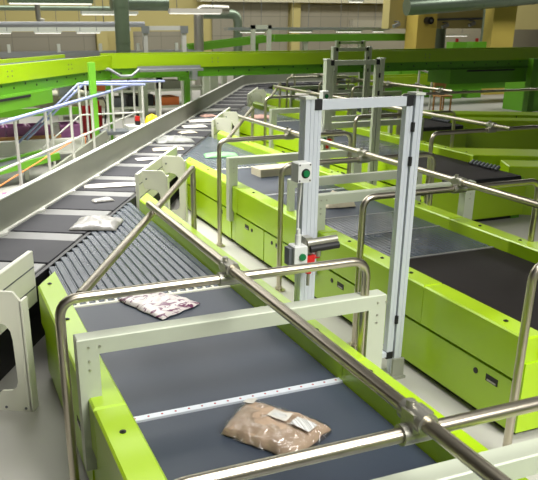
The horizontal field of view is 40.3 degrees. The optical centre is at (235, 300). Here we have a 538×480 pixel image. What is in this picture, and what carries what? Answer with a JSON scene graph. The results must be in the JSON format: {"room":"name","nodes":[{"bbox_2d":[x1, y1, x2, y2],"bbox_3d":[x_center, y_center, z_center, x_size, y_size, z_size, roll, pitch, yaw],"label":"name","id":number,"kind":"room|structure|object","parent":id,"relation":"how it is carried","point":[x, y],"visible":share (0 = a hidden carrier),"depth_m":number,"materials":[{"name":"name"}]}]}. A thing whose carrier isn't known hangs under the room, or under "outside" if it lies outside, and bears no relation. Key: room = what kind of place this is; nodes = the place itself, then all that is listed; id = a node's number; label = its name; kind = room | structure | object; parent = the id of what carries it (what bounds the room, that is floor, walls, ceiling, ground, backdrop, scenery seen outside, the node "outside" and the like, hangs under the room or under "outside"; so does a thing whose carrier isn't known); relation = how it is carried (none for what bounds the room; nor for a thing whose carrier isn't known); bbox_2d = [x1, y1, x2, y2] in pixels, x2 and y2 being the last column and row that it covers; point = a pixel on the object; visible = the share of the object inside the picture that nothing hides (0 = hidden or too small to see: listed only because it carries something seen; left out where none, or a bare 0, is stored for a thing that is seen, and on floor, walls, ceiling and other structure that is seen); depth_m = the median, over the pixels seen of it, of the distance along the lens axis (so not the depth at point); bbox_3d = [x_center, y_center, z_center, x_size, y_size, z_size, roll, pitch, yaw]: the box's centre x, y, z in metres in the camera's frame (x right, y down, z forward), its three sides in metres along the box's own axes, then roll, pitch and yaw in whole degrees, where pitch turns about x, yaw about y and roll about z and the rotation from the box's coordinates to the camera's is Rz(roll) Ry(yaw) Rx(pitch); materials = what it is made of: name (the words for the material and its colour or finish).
{"room":"distribution center","nodes":[
{"label":"distribution center","id":0,"kind":"room"},
{"bbox_2d":[0,27,114,30],"bbox_3d":[-10.905,-10.780,28.986,13.680,0.234,0.360,-8,22,-20],"label":"rail","id":1,"kind":"object","parent":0,"point":[1,28],"visible":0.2,"depth_m":30.15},
{"bbox_2d":[109,0,168,10],"bbox_3d":[-2.839,-8.779,21.598,1.710,0.414,0.414,-8,22,-20],"label":"ventilation duct","id":2,"kind":"object","parent":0,"point":[134,5],"visible":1,"depth_m":21.54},
{"bbox_2d":[0,0,382,76],"bbox_3d":[-1.063,-15.049,35.758,59.400,7.560,0.720,-8,22,-20],"label":"wall","id":3,"kind":"structure","parent":0,"point":[151,18],"depth_m":34.47,"materials":[{"name":"paint"}]},
{"bbox_2d":[0,32,95,59],"bbox_3d":[-8.519,-11.231,33.506,4.284,2.016,0.126,-8,22,-20],"label":"trim","id":4,"kind":"structure","parent":3,"relation":"attached to","point":[18,41],"depth_m":33.23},
{"bbox_2d":[95,32,107,50],"bbox_3d":[-6.226,-11.510,34.242,0.486,2.016,0.342,-8,22,-20],"label":"trim","id":5,"kind":"structure","parent":3,"relation":"attached to","point":[102,37],"depth_m":33.89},
{"bbox_2d":[133,31,180,49],"bbox_3d":[-3.593,-11.934,35.361,3.996,2.016,0.126,-8,22,-20],"label":"trim","id":6,"kind":"structure","parent":3,"relation":"attached to","point":[157,40],"depth_m":35.08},
{"bbox_2d":[186,28,193,43],"bbox_3d":[-2.110,-12.165,35.767,0.720,2.160,0.342,-8,22,-20],"label":"trim","id":7,"kind":"structure","parent":3,"relation":"attached to","point":[190,35],"depth_m":35.31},
{"bbox_2d":[211,2,287,51],"bbox_3d":[0.740,-13.209,36.744,4.086,3.420,0.126,-8,22,-20],"label":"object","id":8,"kind":"structure","parent":3,"relation":"attached to","point":[274,14],"depth_m":36.47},
{"bbox_2d":[197,0,382,3],"bbox_3d":[3.497,-15.121,36.762,11.340,0.288,0.540,-8,22,-20],"label":"trim","id":9,"kind":"structure","parent":3,"relation":"attached to","point":[273,1],"depth_m":36.48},
{"bbox_2d":[288,3,300,49],"bbox_3d":[3.007,-13.569,37.440,0.486,3.600,0.342,-8,22,-20],"label":"pillar","id":10,"kind":"structure","parent":3,"relation":"attached to","point":[294,12],"depth_m":37.04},
{"bbox_2d":[300,4,382,49],"bbox_3d":[5.857,-13.872,38.698,5.580,3.276,0.126,-8,22,-20],"label":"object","id":11,"kind":"structure","parent":3,"relation":"attached to","point":[319,15],"depth_m":38.08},
{"bbox_2d":[0,76,537,479],"bbox_3d":[6.974,-4.361,18.472,59.400,0.180,44.100,-8,22,-20],"label":"floor","id":12,"kind":"structure","parent":0,"point":[33,446],"depth_m":5.06,"materials":[{"name":"concrete"}]},
{"bbox_2d":[0,251,38,411],"bbox_3d":[-1.501,0.371,4.554,0.335,0.832,2.003,3,21,8],"label":"support bracket","id":13,"kind":"object","parent":12,"relation":"on","point":[18,292],"visible":1,"depth_m":4.74,"materials":[{"name":"metal"}]},
{"bbox_2d":[0,150,59,180],"bbox_3d":[-4.094,-1.812,10.904,0.505,0.414,3.274,17,26,37],"label":"conveyor","id":14,"kind":"object","parent":12,"relation":"on","point":[5,162],"visible":0.76,"depth_m":11.65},
{"bbox_2d":[0,107,81,123],"bbox_3d":[-7.141,-3.594,15.277,8.460,0.648,0.720,-8,22,-20],"label":"conveyor","id":15,"kind":"object","parent":12,"relation":"on","point":[63,110],"visible":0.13,"depth_m":15.87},
{"bbox_2d":[0,133,85,185],"bbox_3d":[-2.917,-1.463,9.613,0.073,0.677,5.772,3,21,7],"label":"cable","id":16,"kind":"object","parent":12,"relation":"on","point":[83,133],"visible":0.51,"depth_m":10.34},
{"bbox_2d":[0,134,86,157],"bbox_3d":[-6.100,-2.428,12.390,6.984,0.513,1.008,-8,22,-20],"label":"conveyor","id":17,"kind":"object","parent":12,"relation":"on","point":[7,144],"visible":0.39,"depth_m":12.85,"materials":[{"name":"grey metal"}]},
{"bbox_2d":[4,123,27,136],"bbox_3d":[-3.938,-3.020,13.123,0.382,0.238,0.513,-8,22,-20],"label":"crate","id":18,"kind":"object","parent":17,"relation":"on","point":[22,129],"visible":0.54,"depth_m":12.93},
{"bbox_2d":[26,123,50,135],"bbox_3d":[-3.571,-3.072,13.261,0.382,0.238,0.513,-8,22,-20],"label":"crate","id":19,"kind":"object","parent":17,"relation":"on","point":[41,131],"visible":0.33,"depth_m":13.06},
{"bbox_2d":[49,122,59,134],"bbox_3d":[-3.301,-3.125,13.353,0.404,0.268,0.302,-4,21,-11],"label":"sack","id":20,"kind":"object","parent":17,"relation":"on","point":[56,128],"visible":0.27,"depth_m":13.25,"materials":[{"name":"fabric"}]},
{"bbox_2d":[58,121,80,137],"bbox_3d":[-3.070,-3.144,13.450,0.382,0.238,0.513,-8,22,-20],"label":"crate","id":21,"kind":"object","parent":17,"relation":"on","point":[66,133],"visible":0.53,"depth_m":13.25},
{"bbox_2d":[27,90,89,107],"bbox_3d":[-6.576,-3.098,13.321,8.010,1.107,1.260,-8,22,-20],"label":"beam","id":22,"kind":"structure","parent":12,"relation":"on","point":[56,98],"depth_m":13.82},
{"bbox_2d":[0,86,141,185],"bbox_3d":[-2.559,-2.209,10.729,0.050,1.282,9.180,3,21,8],"label":"walkway railing","id":23,"kind":"object","parent":12,"relation":"on","point":[13,119],"visible":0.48,"depth_m":10.86,"materials":[{"name":"metal"}]},
{"bbox_2d":[39,130,108,176],"bbox_3d":[-2.661,-2.317,11.983,0.054,0.746,1.678,14,25,32],"label":"stair stringer","id":24,"kind":"object","parent":12,"relation":"on","point":[101,138],"visible":0.5,"depth_m":12.15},
{"bbox_2d":[19,80,164,165],"bbox_3d":[-2.482,-3.099,12.864,2.714,1.433,0.432,-8,22,-20],"label":"stair railing","id":25,"kind":"object","parent":12,"relation":"on","point":[118,131],"visible":0.7,"depth_m":12.72,"materials":[{"name":"metal"}]},
{"bbox_2d":[87,62,99,146],"bbox_3d":[-2.384,-3.093,12.369,0.216,1.773,0.216,-8,22,-20],"label":"support post","id":26,"kind":"object","parent":12,"relation":"on","point":[90,65],"visible":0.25,"depth_m":12.17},
{"bbox_2d":[0,43,201,99],"bbox_3d":[-6.340,-6.842,22.224,10.980,1.800,0.990,-8,22,-20],"label":"conveyor","id":27,"kind":"object","parent":12,"relation":"on","point":[8,53],"visible":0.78,"depth_m":22.21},
{"bbox_2d":[105,79,113,142],"bbox_3d":[-2.625,-3.965,15.255,0.216,1.359,0.216,-8,22,-20],"label":"support post","id":28,"kind":"object","parent":12,"relation":"on","point":[107,88],"visible":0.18,"depth_m":15.18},
{"bbox_2d":[113,0,130,110],"bbox_3d":[-3.195,-7.761,20.585,0.431,4.680,0.431,-8,22,-20],"label":"column","id":29,"kind":"structure","parent":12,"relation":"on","point":[121,7],"depth_m":20.46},
{"bbox_2d":[124,123,142,129],"bbox_3d":[-1.663,-2.908,13.468,0.684,0.648,0.360,-8,22,-20],"label":"side table","id":30,"kind":"object","parent":12,"relation":"on","point":[127,126],"visible":0.23,"depth_m":13.22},
{"bbox_2d":[145,114,157,123],"bbox_3d":[-1.530,-3.321,13.370,0.241,0.189,0.185,-8,22,-20],"label":"bag","id":31,"kind":"object","parent":30,"relation":"on","point":[150,117],"visible":0.41,"depth_m":13.30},
{"bbox_2d":[52,76,217,120],"bbox_3d":[-2.758,-5.760,20.079,4.428,1.296,1.188,-8,22,-20],"label":"storage rack","id":32,"kind":"object","parent":12,"relation":"on","point":[192,87],"visible":0.14,"depth_m":19.77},
{"bbox_2d":[104,96,125,106],"bbox_3d":[-3.286,-5.418,19.909,0.418,0.238,0.666,-8,22,-20],"label":"carton","id":33,"kind":"object","parent":32,"relation":"on","point":[117,99],"visible":0.55,"depth_m":19.64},
{"bbox_2d":[52,85,201,92],"bbox_3d":[-2.758,-5.785,20.070,4.320,0.054,1.080,-8,22,-20],"label":"shelf","id":34,"kind":"object","parent":32,"relation":"attached to","point":[192,87],"depth_m":19.77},
{"bbox_2d":[123,93,153,106],"bbox_3d":[-2.687,-5.530,20.124,0.693,0.295,0.666,-8,22,-20],"label":"carton","id":35,"kind":"object","parent":32,"relation":"on","point":[128,96],"visible":0.5,"depth_m":19.89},
{"bbox_2d":[127,78,154,89],"bbox_3d":[-2.633,-5.942,19.991,0.665,0.296,0.666,-8,22,-20],"label":"carton","id":36,"kind":"object","parent":32,"relation":"on","point":[149,85],"visible":0.23,"depth_m":19.75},
{"bbox_2d":[102,101,181,109],"bbox_3d":[-2.758,-5.381,20.223,4.320,0.054,1.080,-8,22,-20],"label":"shelf","id":37,"kind":"object","parent":32,"relation":"attached to","point":[180,102],"depth_m":19.79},
{"bbox_2d":[153,95,178,104],"bbox_3d":[-1.983,-5.592,20.404,0.644,0.212,0.666,-8,22,-20],"label":"carton","id":38,"kind":"object","parent":32,"relation":"on","point":[165,99],"visible":0.73,"depth_m":20.16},
{"bbox_2d":[154,79,180,88],"bbox_3d":[-1.937,-6.000,20.269,0.655,0.208,0.666,-8,22,-20],"label":"carton","id":39,"kind":"object","parent":32,"relation":"on","point":[169,83],"visible":0.55,"depth_m":20.03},
{"bbox_2d":[140,78,148,122],"bbox_3d":[-2.012,-4.335,16.167,0.252,1.404,0.252,-8,22,-20],"label":"upright","id":40,"kind":"object","parent":12,"relation":"on","point":[145,86],"visible":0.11,"depth_m":16.09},
{"bbox_2d":[154,77,162,116],"bbox_3d":[-1.893,-4.981,17.821,0.216,1.440,0.252,-8,22,-20],"label":"upright","id":41,"kind":"object","parent":12,"relation":"on","point":[156,84],"visible":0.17,"depth_m":17.79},
{"bbox_2d":[135,146,187,221],"bbox_3d":[-0.807,-1.364,9.134,0.335,0.832,2.003,3,21,8],"label":"cover","id":42,"kind":"object","parent":12,"relation":"on","point":[154,178],"visible":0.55,"depth_m":8.94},
{"bbox_2d":[141,26,187,92],"bbox_3d":[-2.155,-7.228,22.532,1.458,2.304,0.162,-8,22,-20],"label":"steel frame","id":43,"kind":"object","parent":12,"relation":"on","point":[145,29],"visible":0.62,"depth_m":22.13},
{"bbox_2d":[177,77,191,103],"bbox_3d":[-1.021,-4.053,15.498,0.360,1.350,0.216,-8,22,-20],"label":"support post","id":44,"kind":"object","parent":12,"relation":"on","point":[186,80],"visible":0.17,"depth_m":15.30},
{"bbox_2d":[0,72,391,380],"bbox_3d":[-0.365,-3.239,14.013,4.283,0.880,25.869,6,22,16],"label":"conveyor","id":45,"kind":"object","parent":12,"relation":"on","point":[37,216],"visible":0.48,"depth_m":8.18,"materials":[{"name":"metal"}]},
{"bbox_2d":[69,215,123,230],"bbox_3d":[-1.316,-0.756,6.952,0.451,0.083,0.418,1,21,3],"label":"parcel","id":46,"kind":"object","parent":45,"relation":"on","point":[95,222],"visible":1,"depth_m":6.84,"materials":[{"name":"white plastic"}]},
{"bbox_2d":[91,197,114,202],"bbox_3d":[-1.439,-1.096,7.910,0.232,0.040,0.143,-10,23,-24],"label":"parcel","id":47,"kind":"object","parent":45,"relation":"on","point":[104,199],"visible":1,"depth_m":7.87,"materials":[{"name":"white plastic"}]},
{"bbox_2d":[84,182,134,187],"bbox_3d":[-1.404,-1.371,8.649,0.771,0.031,0.208,-5,21,-14],"label":"parcel","id":48,"kind":"object","parent":45,"relation":"on","point":[119,184],"visible":0.83,"depth_m":8.59,"materials":[{"name":"white paper"}]},
{"bbox_2d":[153,147,183,150],"bbox_3d":[-1.030,-2.310,11.132,0.485,0.026,0.251,-6,21,-15],"label":"parcel","id":49,"kind":"object","parent":45,"relation":"on","point":[163,148],"visible":0.81,"depth_m":11.08,"materials":[{"name":"beige paper"}]},
{"bbox_2d":[155,135,194,143],"bbox_3d":[-0.994,-2.643,11.888,0.621,0.113,0.458,-4,21,-11],"label":"parcel","id":50,"kind":"object","parent":45,"relation":"on","point":[167,138],"visible":1,"depth_m":11.76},
{"bbox_2d":[182,124,206,127],"bbox_3d":[-0.766,-3.241,13.591,0.462,0.025,0.332,-7,22,-17],"label":"parcel","id":51,"kind":"object","parent":45,"relation":"on","point":[198,125],"visible":1,"depth_m":13.50,"materials":[{"name":"white paper"}]},
{"bbox_2d":[202,76,208,94],"bbox_3d":[-0.712,-4.839,17.574,0.252,1.350,0.252,-8,22,-20],"label":"upright","id":52,"kind":"object","parent":12,"relation":"on","point":[205,79],"visible":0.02,"depth_m":17.41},
{"bbox_2d":[194,4,229,84],"bbox_3d":[-0.971,-10.164,29.205,1.676,3.067,0.377,-18,27,-40],"label":"ventilation duct","id":53,"kind":"object","parent":12,"relation":"on","point":[198,18],"visible":0.58,"depth_m":28.54,"materials":[{"name":"metal"}]},
{"bbox_2d":[209,76,215,91],"bbox_3d":[-0.599,-5.295,18.903,0.324,1.260,0.324,-8,22,-20],"label":"upright","id":54,"kind":"object","parent":12,"relation":"on","point":[212,79],"visible":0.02,"depth_m":18.72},
{"bbox_2d":[203,9,241,79],"bbox_3d":[-0.650,-11.097,31.831,2.016,2.952,0.396,-8,22,-20],"label":"ventilation duct","id":55,"kind":"object","parent":12,"relation":"on","point":[233,14],"visible":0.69,"depth_m":31.57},
{"bbox_2d":[211,107,239,138],"bbox_3d":[-0.114,-3.100,13.714,0.335,0.832,2.003,3,21,8],"label":"cover","id":56,"kind":"object","parent":12,"relation":"on","point":[224,121],"visible":0.45,"depth_m":12.84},
{"bbox_2d":[186,34,273,50],"bbox_3d":[-0.336,-9.944,30.224,3.716,1.934,0.990,-8,22,-20],"label":"conveyor","id":57,"kind":"object","parent":12,"relation":"on","point":[240,41],"visible":0.5,"depth_m":29.68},
{"bbox_2d":[247,87,265,106],"bbox_3d":[0.580,-4.835,18.294,0.335,0.832,2.003,3,21,8],"label":"cover","id":58,"kind":"object","parent":12,"relation":"on","point":[257,95],"visible":0.46,"depth_m":17.41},
{"bbox_2d":[250,25,271,50],"bbox_3d":[0.865,-8.224,25.137,0.720,2.322,0.126,-8,22,-20],"label":"steel frame","id":59,"kind":"object","parent":12,"relation":"on","point":[253,27],"visible":0.43,"depth_m":24.80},
{"bbox_2d":[38,193,537,479],"bbox_3d":[1.390,0.523,3.939,4.239,0.983,9.772,-8,22,-20],"label":"conveyor","id":60,"kind":"object","parent":12,"relation":"on","point":[154,398],"visible":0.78,"depth_m":3.80,"materials":[{"name":"rubber"}]},
{"bbox_2d":[118,292,199,319],"bbox_3d":[-0.546,-0.005,5.000,0.502,0.062,0.370,16,26,37],"label":"parcel","id":61,"kind":"object","parent":60,"relation":"on","point":[161,305],"visible":0.9,"depth_m":4.92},
{"bbox_2d":[222,398,330,454],"bbox_3d":[0.164,0.577,3.433,0.498,0.082,0.358,14,25,33],"label":"parcel","id":62,"kind":"object","parent":60,"relation":"on","point":[277,431],"visible":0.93,"depth_m":3.36,"materials":[{"name":"brown plastic"}]},
{"bbox_2d":[55,165,537,479],"bbox_3d":[1.673,0.544,3.445,4.649,1.294,7.969,-8,22,-20],"label":"guard rail","id":63,"kind":"object","parent":12,"relation":"on","point":[419,423],"visible":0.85,"depth_m":2.81,"materials":[{"name":"metal"}]},
{"bbox_2d":[271,33,404,49],"bbox_3d":[4.899,-10.679,32.149,7.380,1.944,0.810,-8,22,-20],"label":"conveyor","id":64,"kind":"object","parent":12,"relation":"on","point":[304,38],"visible":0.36,"depth_m":31.17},
{"bbox_2d":[335,40,365,97],"bbox_3d":[2.832,-5.520,18.492,0.968,1.973,0.230,-8,22,-20],"label":"steel frame","id":65,"kind":"object","parent":12,"relation":"on","point":[362,43],"visible":0.17,"depth_m":18.27,"materials":[{"name":"metal"}]},
{"bbox_2d":[331,46,372,127],"bbox_3d":[2.139,-3.785,13.912,0.968,1.973,0.230,-8,22,-20],"label":"steel frame","id":66,"kind":"object","parent":12,"relation":"on","point":[334,50],"visible":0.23,"depth_m":13.76,"materials":[{"name":"metal"}]},
{"bbox_2d":[319,58,385,185],"bbox_3d":[1.446,-2.050,9.332,0.968,1.973,0.230,-8,22,-20],"label":"steel frame","id":67,"kind":"object","parent":12,"relation":"on","point":[379,63],"visible":0.66,"depth_m":9.17,"materials":[{"name":"metal"}]},
{"bbox_2d":[320,125,326,144],"bbox_3d":[1.071,-2.061,9.097,0.112,0.234,0.110,-8,22,-20],"label":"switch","id":68,"kind":"object","parent":67,"relation":"attached to","point":[323,129],"depth_m":9.08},
{"bbox_2d":[284,91,425,379],"bbox_3d":[0.752,-0.314,4.752,0.968,1.973,0.230,-8,22,-20],"label":"metal frame","id":69,"kind":"object","parent":12,"relation":"on","point":[307,247],"visible":0.95,"depth_m":4.61,"materials":[{"name":"metal"}]},
{"bbox_2d":[284,228,307,264],"bbox_3d":[0.377,-0.325,4.516,0.112,0.234,0.110,-8,22,-20],"label":"switch","id":70,"kind":"object","parent":69,"relation":"attached to","point":[297,252],"depth_m":4.50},
{"bbox_2d":[183,130,537,433],"bbox_3d":[2.083,-1.212,8.520,4.239,0.983,9.772,-8,22,-20],"label":"conveyor","id":71,"kind":"object","parent":12,"relation":"on","point":[466,286],"visible":0.82,"depth_m":6.09,"materials":[{"name":"metal"}]},
{"bbox_2d":[203,152,237,157],"bbox_3d":[-0.210,-2.116,10.584,0.495,0.052,0.325,-3,21,-9],"label":"parcel","id":72,"kind":"object","parent":71,"relation":"on","point":[212,154],"visible":0.84,"depth_m":10.49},
{"bbox_2d":[251,163,290,176],"bbox_3d":[0.469,-1.655,9.307,0.468,0.099,0.270,-9,23,-23],"label":"parcel","id":73,"kind":"object","parent":71,"relation":"on","point":[270,170],"visible":0.77,"depth_m":9.20,"materials":[{"name":"cardboard"}]},
{"bbox_2d":[326,190,354,207],"bbox_3d":[1.073,-1.078,7.687,0.336,0.164,0.244,-6,22,-16],"label":"parcel","id":74,"kind":"object","parent":71,"relation":"on","point":[348,204],"visible":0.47,"depth_m":7.60,"materials":[{"name":"cardboard"}]},
{"bbox_2d":[358,72,363,97],"bbox_3d":[2.936,-4.621,16.986,0.252,1.359,0.252,-8,22,-20],"label":"support post","id":75,"kind":"object","parent":12,"relation":"on","point":[361,73],"visible":0.02,"depth_m":16.78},
{"bbox_2d":[100,47,537,83],"bbox_3d":[5.453,-5.709,17.773,17.352,0.765,1.098,-8,22,-20],"label":"conveyor","id":76,"kind":"object","parent":75,"relation":"on","point":[497,64],"visible":0.88,"depth_m":16.20,"materials":[{"name":"metal"}]},
{"bbox_2d":[0,55,112,112],"bbox_3d":[-3.722,-3.388,11.483,1.098,0.648,6.480,5,21,14],"label":"conveyor","id":77,"kind":"object","parent":76,"relation":"attached to","point":[26,82],"visible":0.93,"depth_m":11.87,"materials":[{"name":"metal"}]},
{"bbox_2d":[57,86,73,96],"bbox_3d":[-3.058,-3.796,13.119,0.252,0.252,0.180,-8,22,-20],"label":"junction box","id":78,"kind":"object","parent":77,"relation":"attached to","point":[62,91],"visible":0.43,"depth_m":13.05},
{"bbox_2d":[105,65,202,79],"bbox_3d":[-1.818,-4.453,14.370,2.448,0.270,0.198,-8,22,-20],"label":"cable tray","id":79,"kind":"object","parent":77,"relation":"hanging from","point":[193,70],"visible":0.84,"depth_m":14.51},
{"bbox_2d":[216,106,537,446],"bbox_3d":[2.307,-1.183,8.003,4.649,1.294,7.969,-8,22,-20],"label":"guard rail","id":80,"kind":"object","parent":12,"relation":"on","point":[459,184],"visible":0.66,"depth_m":5.78,"materials":[{"name":"metal"}]},
{"bbox_2d":[237,101,537,221],"bbox_3d":[2.777,-2.948,13.100,4.239,0.983,9.772,-8,22,-20],"label":"conveyor","id":81,"kind":"object","parent":12,"relation":"on","point":[480,165],"visible":0.32,"depth_m":10.08,"materials":[{"name":"metal"}]},
{"bbox_2d":[264,82,537,203],"bbox_3d":[3.000,-2.918,12.583,4.649,1.294,7.969,-8,22,-20],"label":"guard rail","id":82,"kind":"object","parent":12,"relation":"on","point":[491,127],"visible":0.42,"depth_m":9.91,"materials":[{"name":"metal"}]},
{"bbox_2d":[265,84,537,148],"bbox_3d":[3.470,-4.683,17.680,4.239,0.983,9.772,-8,22,-20],"label":"conveyor","id":83,"kind":"object","parent":12,"relation":"on","point":[515,139],"visible":0.23,"depth_m":14.14,"materials":[{"name":"metal"}]},
{"bbox_2d":[384,70,432,96],"bbox_3d":[5.958,-7.508,25.127,1.440,0.990,0.927,-8,22,-20],"label":"conveyor","id":84,"kind":"object","parent":12,"relation":"on","point":[385,72],"visible":0.1,"depth_m":24.67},
{"bbox_2d":[285,73,537,134],"bbox_3d":[3.693,-4.654,17.163,4.649,1.294,7.969,-8,22,-20],"label":"guard rail","id":85,"kind":"object","parent":12,"relation":"on","point":[441,91],"visible":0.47,"depth_m":14.51,"materials":[{"name":"metal"}]},
{"bbox_2d":[404,13,437,48],"bbox_3d":[8.031,-13.238,31.106,0.972,7.470,0.864,-8,22,-20],"label":"column","id":86,"kind":"structure","parent":12,"relation":"on","point":[418,35],"depth_m":31.41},
{"bbox_2d":[338,74,504,103],"bbox_3d":[7.062,-6.666,23.032,8.640,0.900,0.900,-8,22,-20],"label":"conveyor","id":87,"kind":"object","parent":12,"relation":"on","point":[399,78],"visible":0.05,"depth_m":21.99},
{"bbox_2d":[415,70,449,110],"bbox_3d":[5.614,-5.961,20.704,1.274,1.230,0.058,-8,22,-20],"label":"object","id":88,"kind":"structure","parent":12,"relation":"on","point":[418,81],"depth_m":20.59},
{"bbox_2d":[435,29,445,47],"bbox_3d":[9.205,-11.599,34.018,0.972,2.340,0.972,-8,22,-20],"label":"ventilation duct","id":89,"kind":"object","parent":12,"relation":"on","point":[440,33],"visible":0.02,"depth_m":33.42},
{"bbox_2d":[432,82,452,110],"bbox_3d":[5.790,-5.685,20.430,0.459,0.909,0.472,-8,22,-20],"label":"wooden chair","id":90,"kind":"object","parent":12,"relation":"on","point":[434,84],"visible":0.57,"depth_m":20.42,"materials":[{"name":"brown wood"}]},
{"bbox_2d":[445,38,466,98],"bbox_3d":[7.325,-7.760,24.495,0.540,1.908,0.360,-8,22,-20],"label":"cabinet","id":91,"kind":"object","parent":12,"relation":"on","point":[456,44],"visible":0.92,"depth_m":24.14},
{"bbox_2d":[461,38,486,97],"bbox_3d":[8.076,-7.867,24.778,0.540,1.908,0.360,-8,22,-20],"label":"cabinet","id":92,"kind":"object","parent":12,"relation":"on","point":[476,44],"visible":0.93,"depth_m":24.51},
{"bbox_2d":[480,9,485,41],"bbox_3d":[10.118,-12.478,29.098,0.288,7.470,0.288,-8,22,-20],"label":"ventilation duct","id":93,"kind":"object","parent":12,"relation":"on","point":[484,10],"visible":0.02,"depth_m":29.54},
{"bbox_2d":[481,6,517,94],"bbox_3d":[9.210,-10.921,24.991,0.972,7.470,0.450,-8,22,-20],"label":"column","id":94,"kind":"structure","parent":12,"relation":"on","point":[499,23],"depth_m":25.34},
{"bbox_2d":[402,0,537,15],"bbox_3d":[9.758,-10.278,24.690,8.816,1.258,0.564,-6,22,-15],"label":"ventilation duct","id":95,"kind":"object","parent":94,"relation":"attached to","point":[410,7],"visible":1,"depth_m":23.88,"materials":[{"name":"metal"}]},
{"bbox_2d":[502,76,537,110],"bbox_3d":[8.839,-6.337,21.401,1.530,1.440,0.954,-8,22,-20],"label":"cabinet","id":96,"kind":"object","parent":12,"relation":"on","point":[511,100],"visible":0.24,"depth_m":21.23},
{"bbox_2d":[521,58,537,111],"bbox_3d":[7.192,-5.080,17.878,0.360,1.584,0.360,-8,22,-20],"label":"support post","id":97,"kind":"object","parent":12,"relation":"on","point":[532,69],"visible":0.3,"depth_m":17.75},
{"bbox_2d":[381,0,482,28],"bbox_3d":[14.934,-15.558,34.052,18.180,5.400,0.540,-8,22,-20],"label":"trim","id":98,"kind":"structure","parent":0,"point":[392,9],"depth_m":31.91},
{"bbox_2d":[437,17,482,20],"bbox_3d":[10.005,-12.576,32.685,3.512,0.162,0.090,-8,22,-20],"label":"pipe","id":99,"kind":"object","parent":98,"relation":"attached to","point":[478,18],"visible":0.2,"depth_m":32.63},
{"bbox_2d":[348,20,537,48],"bbox_3d":[13.790,-13.368,38.435,17.820,2.520,0.360,-8,22,-20],"label":"trim","id":100,"kind":"structure","parent":0,"point":[522,37],"depth_m":36.93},
{"bbox_2d":[515,4,537,28],"bbox_3d":[14.932,-13.392,28.335,10.152,5.400,0.360,-8,22,-20],"label":"trim","id":101,"kind":"structure","parent":0,"point":[527,15],"depth_m":27.45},
{"bbox_3d":[7.007,-11.612,15.635,60.480,0.270,43.920,-8,22,-20],"label":"ceiling","id":102,"kind":"structure","parent":0,"visible":0},
{"bbox_2d":[35,5,44,21],"bbox_3d":[-6.730,-11.967,24.317,0.296,5.216,0.180,-8,22,-20],"label":"pipe","id":103,"kind":"object","parent":102,"relation":"hanging from","point":[37,7],"visible":0.65,"depth_m":25.05,"materials":[{"name":"metal"}]},
{"bbox_2d":[34,11,61,33],"bbox_3d":[-7.681,-13.518,28.922,1.080,5.580,0.252,-8,22,-20],"label":"ceiling lamp","id":104,"kind":"object","parent":102,"relation":"hanging from","point":[35,32],"visible":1,"depth_m":29.79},
{"bbox_2d":[7,0,93,4],"bbox_3d":[-3.985,-8.632,14.934,1.800,4.806,0.252,-8,22,-20],"label":"ceiling lamp","id":105,"kind":"object","parent":102,"relation":"hanging from","point":[28,2],"visible":1,"depth_m":15.69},
{"bbox_2d":[0,5,112,10],"bbox_3d":[-11.183,-12.726,25.639,14.940,4.734,0.180,-8,22,-20],"label":"pipe","id":106,"kind":"object","parent":102,"relation":"hanging from","point":[2,7],"visible":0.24,"depth_m":27.99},
{"bbox_2d":[0,0,144,26],"bbox_3d":[-10.005,-11.250,22.555,14.580,5.310,0.180,-8,22,-20],"label":"pipe","id":107,"kind":"object","parent":102,"relation":"hanging from","point":[2,24],"visible":0.78,"depth_m":24.98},
{"bbox_2d":[76,0,100,33],"bbox_3d":[-6.137,-13.738,29.504,0.990,5.580,0.252,-8,22,-20],"label":"ceiling lamp","id":108,"kind":"object","parent":102,"relation":"hanging from","point":[96,31],"visible":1,"depth_m":30.35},
{"bbox_2d":[80,5,113,14],"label":"ceiling lamp","id":109,"kind":"object","parent":102,"relation":"hanging from","point":[89,12],"depth_m":20.64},
{"bbox_2d":[168,0,221,13],"bbox_3d":[-1.271,-11.306,22.146,1.710,4.914,0.252,-8,22,-20],"label":"ceiling lamp","id":110,"kind":"object","parent":102,"relation":"hanging from","point":[171,10],"visible":0.98,"depth_m":22.84,"materials":[{"name":"white metal"}]},
{"bbox_2d":[239,0,265,32],"bbox_3d":[0.722,-14.038,30.270,1.152,5.562,0.252,-8,22,-20],"label":"ceiling lamp","id":111,"kind":"object","parent":102,"relation":"hanging from","point":[256,31],"visible":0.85,"depth_m":31.11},
{"bbox_2d":[288,0,312,32],"bbox_3d":[2.842,-14.341,31.069,1.080,5.562,0.252,-8,22,-20],"label":"ceiling lamp","id":112,"kind":"object","parent":102,"relation":"hanging from","point":[289,31],"visible":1,"depth_m":31.92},
{"bbox_2d":[223,27,389,29],"bbox_3d":[3.260,-11.947,32.155,7.920,0.117,0.540,-8,22,-20],"label":"rail","id":113,"kind":"object","parent":112,"relation":"attached to","point":[224,28],"visible":0.79,"depth_m":31.92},
{"bbox_2d":[335,0,361,31],"bbox_3d":[5.096,-14.662,31.918,1.260,5.562,0.252,-8,22,-20],"label":"ceiling lamp","id":114,"kind":"object","parent":102,"relation":"hanging from","point":[341,0],"visible":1,"depth_m":32.71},
{"bbox_3d":[-3.033,-3.416,15.671,0.468,0.036,0.450,-8,22,-20],"label":"stand","id":115,"kind":"object","parent":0,"visible":0},
{"bbox_2d":[81,105,91,138],"bbox_3d":[-3.119,-3.881,15.506,0.300,0.880,0.197,11,23,26],"label":"fire extinguisher","id":116,"kind":"object","parent":115,"relation":"on","point":[83,109],"visible":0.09,"depth_m":15.49,"materials":[{"name":"metal"}]},
{"bbox_2d":[97,96,106,128],"bbox_3d":[-2.868,-3.848,15.419,0.300,0.880,0.197,11,23,26],"label":"fire extinguisher","id":117,"kind":"object","parent":115,"relation":"on","point":[99,106],"visible":0.38,"depth_m":15.35,"materials":[{"name":"metal"}]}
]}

